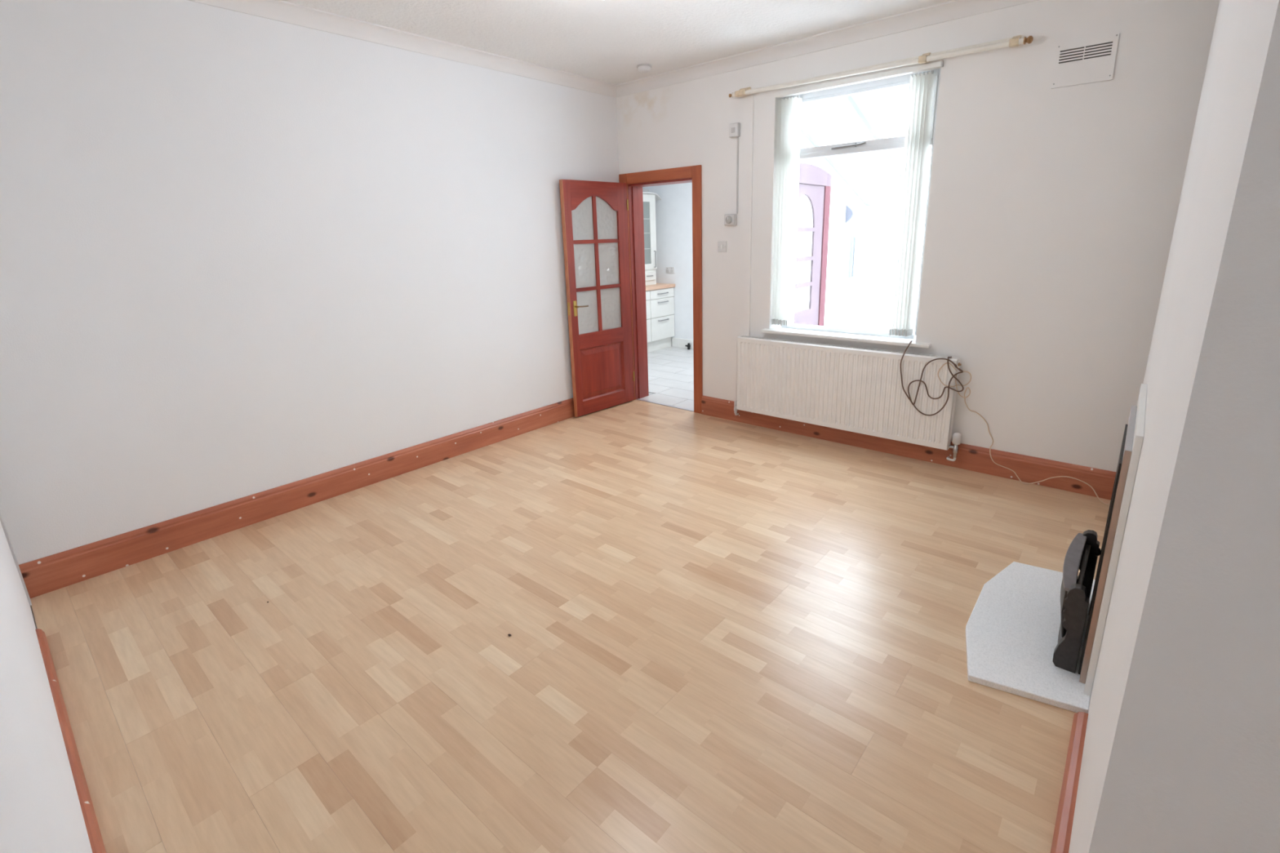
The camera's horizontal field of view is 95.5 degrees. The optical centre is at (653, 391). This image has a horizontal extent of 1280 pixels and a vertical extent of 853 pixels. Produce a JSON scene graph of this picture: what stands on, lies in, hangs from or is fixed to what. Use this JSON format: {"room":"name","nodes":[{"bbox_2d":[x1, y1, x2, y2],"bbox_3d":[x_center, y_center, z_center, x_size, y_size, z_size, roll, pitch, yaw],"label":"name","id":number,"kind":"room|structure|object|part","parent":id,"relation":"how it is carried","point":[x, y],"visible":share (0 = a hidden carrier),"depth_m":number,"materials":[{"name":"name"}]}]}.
{"room":"empty living room","nodes":[
{"label":"empty living room","id":0,"kind":"room"},
{"bbox_2d":[0,521,92,852],"bbox_3d":[-1.323,-0.043,0.947,4.490,2.790,0.120,11,19,39],"label":"wall","id":1,"kind":"structure","parent":0,"point":[41,811],"depth_m":1.08,"materials":[{"name":"white paint"}]},
{"bbox_2d":[0,513,31,605],"bbox_3d":[-2.875,-0.339,2.295,0.100,2.680,0.006,11,19,39],"label":"trim","id":2,"kind":"structure","parent":1,"relation":"attached to","point":[1,517],"depth_m":2.56,"materials":[{"name":"grey paint"}]},
{"bbox_2d":[35,628,106,852],"bbox_3d":[-1.071,1.274,1.210,3.800,0.040,0.021,11,19,39],"label":"baseboard","id":3,"kind":"structure","parent":1,"relation":"attached to","point":[93,830],"depth_m":1.80,"materials":[{"name":"brown wood"}]},
{"bbox_2d":[0,0,619,564],"bbox_3d":[-1.629,-0.829,3.887,0.120,2.790,4.400,11,19,39],"label":"wall","id":4,"kind":"structure","parent":0,"point":[242,255],"depth_m":3.12,"materials":[{"name":"white paint"}]},
{"bbox_2d":[18,397,574,598],"bbox_3d":[-1.561,0.425,4.155,0.021,0.166,4.100,11,19,39],"label":"baseboard","id":5,"kind":"structure","parent":4,"relation":"attached to","point":[42,575],"depth_m":3.31,"materials":[{"name":"brown wood"}]},
{"bbox_2d":[187,0,616,97],"bbox_3d":[-1.608,-2.116,3.449,0.078,0.078,4.100,11,19,39],"label":"trim","id":6,"kind":"structure","parent":4,"relation":"attached to","point":[276,10],"depth_m":3.53,"materials":[{"name":"paint"}]},
{"bbox_2d":[30,346,1111,852],"bbox_3d":[0.122,0.448,4.300,6.070,0.040,6.460,11,19,39],"label":"floor","id":7,"kind":"structure","parent":0,"point":[727,636],"depth_m":2.19,"materials":[{"name":"laminate"}]},
{"bbox_2d":[645,290,651,352],"bbox_3d":[-0.420,-0.906,7.687,0.609,0.834,0.542,11,19,39],"label":"base cabinet","id":8,"kind":"object","parent":7,"relation":"on","point":[647,292],"visible":0.18,"depth_m":7.66,"materials":[{"name":"white wood"}]},
{"bbox_3d":[-0.228,-1.208,7.430,0.021,0.118,0.536,11,19,39],"label":"drawer","id":9,"kind":"part","parent":8,"relation":"part of","materials":[{"name":"white wood"}]},
{"bbox_3d":[-0.223,-1.029,7.479,0.021,0.242,0.536,11,19,39],"label":"drawer","id":10,"kind":"part","parent":8,"relation":"part of","materials":[{"name":"white wood"}]},
{"bbox_3d":[-0.215,-0.760,7.551,0.021,0.303,0.536,11,19,39],"label":"drawer","id":11,"kind":"part","parent":8,"relation":"part of","materials":[{"name":"white wood"}]},
{"bbox_2d":[645,283,675,290],"bbox_3d":[-0.271,-1.388,7.766,0.596,0.044,1.058,11,19,39],"label":"countertop","id":12,"kind":"structure","parent":8,"relation":"on","point":[658,286],"depth_m":7.78,"materials":[{"name":"brown wood"}]},
{"bbox_2d":[642,191,661,285],"bbox_3d":[-0.280,-2.016,7.723,0.450,1.190,0.755,11,19,39],"label":"wall cabinet","id":13,"kind":"object","parent":12,"relation":"on","point":[649,198],"visible":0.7,"depth_m":7.71,"materials":[{"name":"white wood"}]},
{"bbox_3d":[-0.126,-2.083,7.604,0.021,0.955,0.466,11,19,39],"label":"cabinet door","id":14,"kind":"part","parent":13,"relation":"part of","materials":[{"name":"white wood"}]},
{"bbox_3d":[-0.123,-1.533,7.738,0.021,0.113,0.430,11,19,39],"label":"drawer","id":15,"kind":"part","parent":13,"relation":"part of","materials":[{"name":"white wood"}]},
{"bbox_3d":[-0.302,-2.548,7.586,0.430,0.090,0.755,11,19,39],"label":"curved cornice","id":16,"kind":"part","parent":13,"relation":"part of","materials":[{"name":"white plastic"}]},
{"bbox_2d":[648,287,674,352],"bbox_3d":[-0.082,-1.020,8.075,0.609,0.834,0.507,11,19,39],"label":"base cabinet","id":17,"kind":"object","parent":7,"relation":"on","point":[662,300],"visible":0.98,"depth_m":7.90,"materials":[{"name":"white wood"}]},
{"bbox_3d":[0.110,-1.323,7.819,0.021,0.118,0.501,11,19,39],"label":"drawer","id":18,"kind":"part","parent":17,"relation":"part of","materials":[{"name":"white wood"}]},
{"bbox_3d":[0.115,-1.143,7.867,0.021,0.242,0.501,11,19,39],"label":"drawer","id":19,"kind":"part","parent":17,"relation":"part of","materials":[{"name":"white wood"}]},
{"bbox_3d":[0.122,-0.874,7.940,0.021,0.303,0.501,11,19,39],"label":"drawer","id":20,"kind":"part","parent":17,"relation":"part of","materials":[{"name":"white wood"}]},
{"bbox_2d":[684,342,690,349],"bbox_3d":[0.470,-0.626,8.004,0.076,0.085,0.046,11,19,39],"label":"valve","id":21,"kind":"object","parent":7,"relation":"on","point":[688,345],"visible":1,"depth_m":7.98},
{"bbox_2d":[937,362,1110,505],"bbox_3d":[2.232,0.216,3.499,1.000,0.715,0.106,11,19,39],"label":"cable","id":22,"kind":"object","parent":7,"relation":"on","point":[956,385],"visible":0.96,"depth_m":3.63,"materials":[{"name":"plastic"}]},
{"bbox_2d":[965,561,1095,713],"bbox_3d":[1.508,0.916,2.305,0.410,0.025,0.965,11,19,39],"label":"hearth slab","id":23,"kind":"object","parent":7,"relation":"on","point":[1012,628],"visible":0.73,"depth_m":2.20,"materials":[{"name":"white stone"}]},
{"bbox_2d":[1052,529,1101,673],"bbox_3d":[1.592,0.764,2.190,0.103,0.325,0.507,11,19,39],"label":"electric fireplace","id":24,"kind":"object","parent":23,"relation":"on","point":[1082,553],"visible":0.98,"depth_m":2.04,"materials":[{"name":"metal"}]},
{"bbox_3d":[1.563,0.673,2.186,0.029,0.083,0.475,11,19,39],"label":"fret panel","id":25,"kind":"part","parent":24,"relation":"part of","materials":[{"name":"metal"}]},
{"bbox_3d":[1.583,0.865,2.226,0.029,0.090,0.475,11,19,39],"label":"fret panel","id":26,"kind":"part","parent":24,"relation":"part of","materials":[{"name":"metal"}]},
{"bbox_3d":[1.596,0.709,2.169,0.016,0.110,0.433,11,19,39],"label":"rail","id":27,"kind":"part","parent":24,"relation":"part of","materials":[{"name":"metal"}]},
{"bbox_2d":[1084,383,1147,696],"bbox_3d":[1.662,0.488,2.080,0.018,0.910,0.736,11,19,39],"label":"surround","id":28,"kind":"object","parent":23,"relation":"on","point":[1139,431],"visible":0.72,"depth_m":1.81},
{"bbox_2d":[281,0,951,84],"bbox_3d":[0.010,-1.910,2.144,4.490,0.120,4.400,11,19,39],"label":"ceiling","id":29,"kind":"structure","parent":0,"point":[606,41],"depth_m":3.48,"materials":[{"name":"white paint"}]},
{"bbox_2d":[636,63,651,72],"bbox_3d":[-0.071,-2.422,4.358,0.112,0.042,0.112,11,19,39],"label":"smoke detector","id":30,"kind":"object","parent":29,"relation":"attached to","point":[642,68],"visible":1,"depth_m":4.32,"materials":[{"name":"plastic"}]},
{"bbox_3d":[-0.071,-2.436,4.354,0.112,0.012,0.112,11,19,39],"label":"plate","id":31,"kind":"part","parent":30,"relation":"part of","materials":[{"name":"plastic"}]},
{"bbox_2d":[642,182,693,339],"bbox_3d":[0.889,-1.724,7.447,2.880,2.530,0.100,11,19,39],"label":"wall","id":32,"kind":"structure","parent":0,"point":[673,212],"depth_m":7.84,"materials":[{"name":"paint"}]},
{"bbox_2d":[666,266,674,273],"bbox_3d":[0.226,-1.667,7.963,0.146,0.086,0.014,11,19,39],"label":"wall socket","id":33,"kind":"object","parent":32,"relation":"attached to","point":[668,269],"visible":1,"depth_m":7.96,"materials":[{"name":"white plastic"}]},
{"bbox_2d":[671,337,693,349],"bbox_3d":[1.125,-0.534,7.511,2.245,0.131,0.018,11,19,39],"label":"baseboard","id":34,"kind":"structure","parent":32,"relation":"attached to","point":[676,342],"depth_m":8.10,"materials":[{"name":"white wood"}]},
{"bbox_2d":[800,96,881,328],"bbox_3d":[1.614,-1.529,5.964,0.140,2.890,3.120,11,19,39],"label":"wall","id":35,"kind":"structure","parent":0,"point":[835,121],"depth_m":6.33,"materials":[{"name":"white paint"}]},
{"bbox_2d":[780,163,831,326],"bbox_3d":[1.456,-1.117,5.768,0.065,2.145,1.090,11,19,39],"label":"door","id":36,"kind":"structure","parent":35,"relation":"in","point":[815,182],"depth_m":5.83,"materials":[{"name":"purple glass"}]},
{"bbox_3d":[1.470,-0.449,5.942,0.037,0.745,0.465,11,19,39],"label":"rail","id":37,"kind":"part","parent":36,"relation":"part of","materials":[{"name":"white"}]},
{"bbox_3d":[1.445,-1.347,5.700,0.004,1.115,0.465,11,19,39],"label":"pane","id":38,"kind":"part","parent":36,"relation":"part of","materials":[{"name":"clear glass"}]},
{"bbox_3d":[1.434,-1.799,5.577,0.037,0.362,0.465,11,19,39],"label":"rail","id":39,"kind":"part","parent":36,"relation":"part of","materials":[{"name":"white"}]},
{"bbox_3d":[1.768,-1.134,6.147,0.065,1.964,0.125,11,19,39],"label":"frame","id":40,"kind":"part","parent":36,"relation":"part of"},
{"bbox_2d":[844,202,855,225],"bbox_3d":[2.143,-1.939,6.334,0.090,0.240,0.100,11,19,39],"label":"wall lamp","id":41,"kind":"object","parent":35,"relation":"attached to","point":[850,213],"visible":1,"depth_m":6.31,"materials":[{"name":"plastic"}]},
{"bbox_2d":[848,235,866,278],"bbox_3d":[2.355,-1.565,6.715,0.050,0.470,0.350,11,19,39],"label":"wall panel","id":42,"kind":"object","parent":35,"relation":"attached to","point":[857,246],"visible":1,"depth_m":6.65,"materials":[{"name":"white"}]},
{"bbox_2d":[857,200,926,333],"bbox_3d":[3.854,-1.041,5.918,3.500,1.855,0.070,11,19,39],"label":"wall","id":43,"kind":"structure","parent":0,"point":[869,318],"depth_m":6.91,"materials":[{"name":"white paint"}]},
{"bbox_2d":[800,94,924,206],"bbox_3d":[2.924,-2.102,4.522,3.484,1.101,2.919,11,19,39],"label":"roof","id":44,"kind":"structure","parent":43,"relation":"on","point":[855,102],"depth_m":5.46,"materials":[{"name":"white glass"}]},
{"bbox_2d":[616,0,1219,471],"bbox_3d":[1.451,-0.726,4.102,4.370,3.260,0.180,11,19,39],"label":"wall","id":45,"kind":"structure","parent":0,"point":[1052,213],"depth_m":3.35,"materials":[{"name":"white paint"}]},
{"bbox_2d":[618,164,702,413],"bbox_3d":[0.120,-0.884,5.201,0.885,2.060,0.198,11,19,39],"label":"door frame","id":46,"kind":"structure","parent":45,"relation":"attached to","point":[635,181],"depth_m":5.14,"materials":[{"name":"orange wood"}]},
{"bbox_2d":[559,179,634,417],"bbox_3d":[-0.450,-0.798,5.078,0.100,1.968,0.708,13,21,42],"label":"door","id":47,"kind":"structure","parent":46,"relation":"attached to","point":[594,214],"depth_m":5.06,"materials":[{"name":"brown wood"}]},
{"bbox_3d":[-0.710,-0.692,4.860,0.024,0.110,0.002,13,21,42],"label":"latch plate","id":48,"kind":"part","parent":47,"relation":"part of","materials":[{"name":"gold metal"}]},
{"bbox_3d":[-0.660,-0.698,4.878,0.006,0.130,0.032,13,21,42],"label":"handle plate","id":49,"kind":"part","parent":47,"relation":"part of","materials":[{"name":"gold metal"}]},
{"bbox_3d":[-0.595,-1.436,4.803,0.004,0.351,0.235,13,21,42],"label":"pane","id":50,"kind":"part","parent":47,"relation":"part of","materials":[{"name":"glass"}]},
{"bbox_3d":[-0.585,-1.064,4.904,0.004,0.360,0.235,13,21,42],"label":"pane","id":51,"kind":"part","parent":47,"relation":"part of","materials":[{"name":"glass"}]},
{"bbox_3d":[-0.575,-0.687,5.006,0.004,0.362,0.235,13,21,42],"label":"pane","id":52,"kind":"part","parent":47,"relation":"part of","materials":[{"name":"glass"}]},
{"bbox_3d":[-0.505,-1.633,4.853,0.040,0.236,0.510,13,21,42],"label":"rail","id":53,"kind":"part","parent":47,"relation":"part of","materials":[{"name":"brown wood"}]},
{"bbox_3d":[-0.474,-0.479,5.165,0.040,0.128,0.510,13,21,42],"label":"lock rail","id":54,"kind":"part","parent":47,"relation":"part of","materials":[{"name":"brown wood"}]},
{"bbox_3d":[-0.465,-0.192,5.242,0.030,0.465,0.510,13,21,42],"label":"panel","id":55,"kind":"part","parent":47,"relation":"part of","materials":[{"name":"brown wood"}]},
{"bbox_3d":[-0.458,0.092,5.319,0.040,0.125,0.510,13,21,42],"label":"rail","id":56,"kind":"part","parent":47,"relation":"part of","materials":[{"name":"brown wood"}]},
{"bbox_3d":[-0.407,-1.492,4.992,0.004,0.351,0.240,13,21,42],"label":"pane","id":57,"kind":"part","parent":47,"relation":"part of","materials":[{"name":"glass"}]},
{"bbox_3d":[-0.397,-1.120,5.093,0.004,0.360,0.240,13,21,42],"label":"pane","id":58,"kind":"part","parent":47,"relation":"part of","materials":[{"name":"glass"}]},
{"bbox_3d":[-0.387,-0.743,5.194,0.004,0.362,0.240,13,21,42],"label":"pane","id":59,"kind":"part","parent":47,"relation":"part of","materials":[{"name":"glass"}]},
{"bbox_3d":[-0.242,-0.923,5.382,0.092,2.060,0.018,11,19,39],"label":"architrave","id":60,"kind":"part","parent":46,"relation":"part of","materials":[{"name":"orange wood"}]},
{"bbox_3d":[0.369,-0.805,4.886,0.086,2.060,0.018,11,19,39],"label":"architrave","id":61,"kind":"part","parent":46,"relation":"part of","materials":[{"name":"orange wood"}]},
{"bbox_2d":[636,398,693,411],"bbox_3d":[0.108,0.127,5.422,0.681,0.013,0.035,11,19,39],"label":"trim","id":62,"kind":"structure","parent":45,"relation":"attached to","point":[639,399],"depth_m":5.40,"materials":[{"name":"metal"}]},
{"bbox_2d":[717,240,726,252],"bbox_3d":[0.545,-1.157,4.632,0.085,0.085,0.014,11,19,39],"label":"light switch","id":63,"kind":"object","parent":45,"relation":"attached to","point":[722,245],"visible":1,"depth_m":4.63,"materials":[{"name":"white plastic"}]},
{"bbox_2d":[724,213,737,226],"bbox_3d":[0.591,-1.334,4.509,0.098,0.086,0.060,11,19,39],"label":"thermostat","id":64,"kind":"object","parent":45,"relation":"attached to","point":[729,219],"visible":1,"depth_m":4.49,"materials":[{"name":"plastic"}]},
{"bbox_3d":[0.586,-1.333,4.503,0.082,0.070,0.004,11,19,39],"label":"plate","id":65,"kind":"part","parent":64,"relation":"part of","materials":[{"name":"white plastic"}]},
{"bbox_2d":[728,122,740,137],"bbox_3d":[0.602,-1.951,4.332,0.082,0.096,0.041,11,19,39],"label":"junction box","id":66,"kind":"object","parent":45,"relation":"attached to","point":[734,128],"visible":1,"depth_m":4.31,"materials":[{"name":"plastic"}]},
{"bbox_2d":[736,137,738,213],"bbox_3d":[0.637,-1.639,4.412,0.012,0.548,0.011,11,19,39],"label":"cable trunking","id":67,"kind":"object","parent":45,"relation":"attached to","point":[737,166],"visible":1,"depth_m":4.41,"materials":[{"name":"plastic"}]},
{"bbox_2d":[744,95,754,336],"bbox_3d":[0.735,-1.020,4.506,0.044,2.322,0.016,11,19,39],"label":"trim","id":68,"kind":"structure","parent":45,"relation":"attached to","point":[750,99],"depth_m":4.41,"materials":[{"name":"white paint"}]},
{"bbox_2d":[616,0,1037,97],"bbox_3d":[1.281,-2.243,3.630,4.250,0.078,0.078,11,19,39],"label":"trim","id":69,"kind":"structure","parent":45,"relation":"attached to","point":[952,10],"depth_m":3.77,"materials":[{"name":"paint"}]},
{"bbox_2d":[733,335,961,461],"bbox_3d":[1.326,0.003,4.235,1.712,0.686,0.100,11,19,39],"label":"radiator","id":70,"kind":"object","parent":45,"relation":"attached to","point":[855,389],"visible":0.99,"depth_m":4.11,"materials":[{"name":"metal"}]},
{"bbox_2d":[738,335,959,359],"bbox_3d":[1.303,-0.327,4.145,1.602,0.002,0.063,11,19,39],"label":"grille","id":71,"kind":"object","parent":70,"relation":"attached to","point":[745,338],"depth_m":4.09,"materials":[{"name":"metal"}]},
{"bbox_3d":[1.327,-0.042,4.242,1.594,0.595,0.012,11,19,39],"label":"panel","id":72,"kind":"part","parent":70,"relation":"part of","materials":[{"name":"metal"}]},
{"bbox_2d":[728,35,1033,348],"bbox_3d":[1.368,-1.237,3.954,1.893,1.768,0.254,11,19,39],"label":"window","id":73,"kind":"structure","parent":45,"relation":"in","point":[892,143],"depth_m":3.86,"materials":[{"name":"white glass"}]},
{"bbox_3d":[1.356,-0.398,4.191,1.234,0.025,0.163,11,19,39],"label":"sill","id":74,"kind":"part","parent":73,"relation":"part of","materials":[{"name":"white paint"}]},
{"bbox_3d":[1.405,-0.453,4.284,1.003,0.030,0.060,11,19,39],"label":"frame","id":75,"kind":"part","parent":73,"relation":"part of","materials":[{"name":"white plastic"}]},
{"bbox_2d":[771,59,943,336],"bbox_3d":[1.325,-1.236,3.988,1.095,1.645,0.114,11,19,39],"label":"vertical blind","id":76,"kind":"object","parent":73,"relation":"attached to","point":[922,86],"visible":1,"depth_m":3.87,"materials":[{"name":"fabric"}]},
{"bbox_3d":[1.361,-1.829,3.905,1.003,0.352,0.049,11,19,39],"label":"sash","id":77,"kind":"part","parent":73,"relation":"part of","materials":[{"name":"white plastic"}]},
{"bbox_3d":[1.294,-2.032,3.674,1.893,0.084,0.089,11,19,39],"label":"curtain rail","id":78,"kind":"part","parent":73,"relation":"part of","materials":[{"name":"beige wood"}]},
{"bbox_3d":[1.307,-2.048,3.696,1.795,0.020,0.012,11,19,39],"label":"rail","id":79,"kind":"part","parent":73,"relation":"part of","materials":[{"name":"beige wood"}]},
{"bbox_3d":[1.784,-1.181,3.741,0.042,1.648,0.060,11,19,39],"label":"frame","id":80,"kind":"part","parent":73,"relation":"part of","materials":[{"name":"white plastic"}]},
{"bbox_2d":[899,340,964,416],"bbox_3d":[1.806,-0.078,3.762,0.394,0.465,0.109,11,19,39],"label":"cable","id":81,"kind":"object","parent":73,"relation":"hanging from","point":[948,359],"visible":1,"depth_m":3.74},
{"bbox_2d":[701,395,1115,500],"bbox_3d":[1.712,0.363,4.059,3.353,0.166,0.021,11,19,39],"label":"baseboard","id":82,"kind":"structure","parent":45,"relation":"attached to","point":[1029,469],"depth_m":3.78,"materials":[{"name":"brown wood"}]},
{"bbox_2d":[1051,33,1119,88],"bbox_3d":[2.229,-1.708,3.007,0.260,0.209,0.012,11,19,39],"label":"air vent","id":83,"kind":"object","parent":45,"relation":"in","point":[1089,60],"visible":1,"depth_m":3.00,"materials":[{"name":"white paint"}]},
{"bbox_2d":[1068,0,1279,852],"bbox_3d":[1.532,-0.209,1.280,0.572,2.790,4.100,11,19,39],"label":"wall","id":84,"kind":"structure","parent":0,"point":[1181,753],"depth_m":0.75,"materials":[{"name":"white paint"}]},
{"bbox_2d":[1050,711,1088,852],"bbox_3d":[1.014,1.155,1.452,0.034,0.034,1.100,11,19,39],"label":"baseboard","id":85,"kind":"structure","parent":84,"relation":"attached to","point":[1066,807],"depth_m":1.61,"materials":[{"name":"brown wood"}]},
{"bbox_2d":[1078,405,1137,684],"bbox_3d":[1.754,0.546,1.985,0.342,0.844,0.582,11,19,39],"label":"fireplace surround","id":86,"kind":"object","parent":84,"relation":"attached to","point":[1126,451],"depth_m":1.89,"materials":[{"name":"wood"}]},
{"label":"outside","id":87,"kind":"structure","parent":0,"visible":0},
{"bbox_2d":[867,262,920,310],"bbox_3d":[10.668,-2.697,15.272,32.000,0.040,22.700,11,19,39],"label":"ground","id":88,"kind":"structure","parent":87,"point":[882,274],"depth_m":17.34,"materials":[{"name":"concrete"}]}
]}

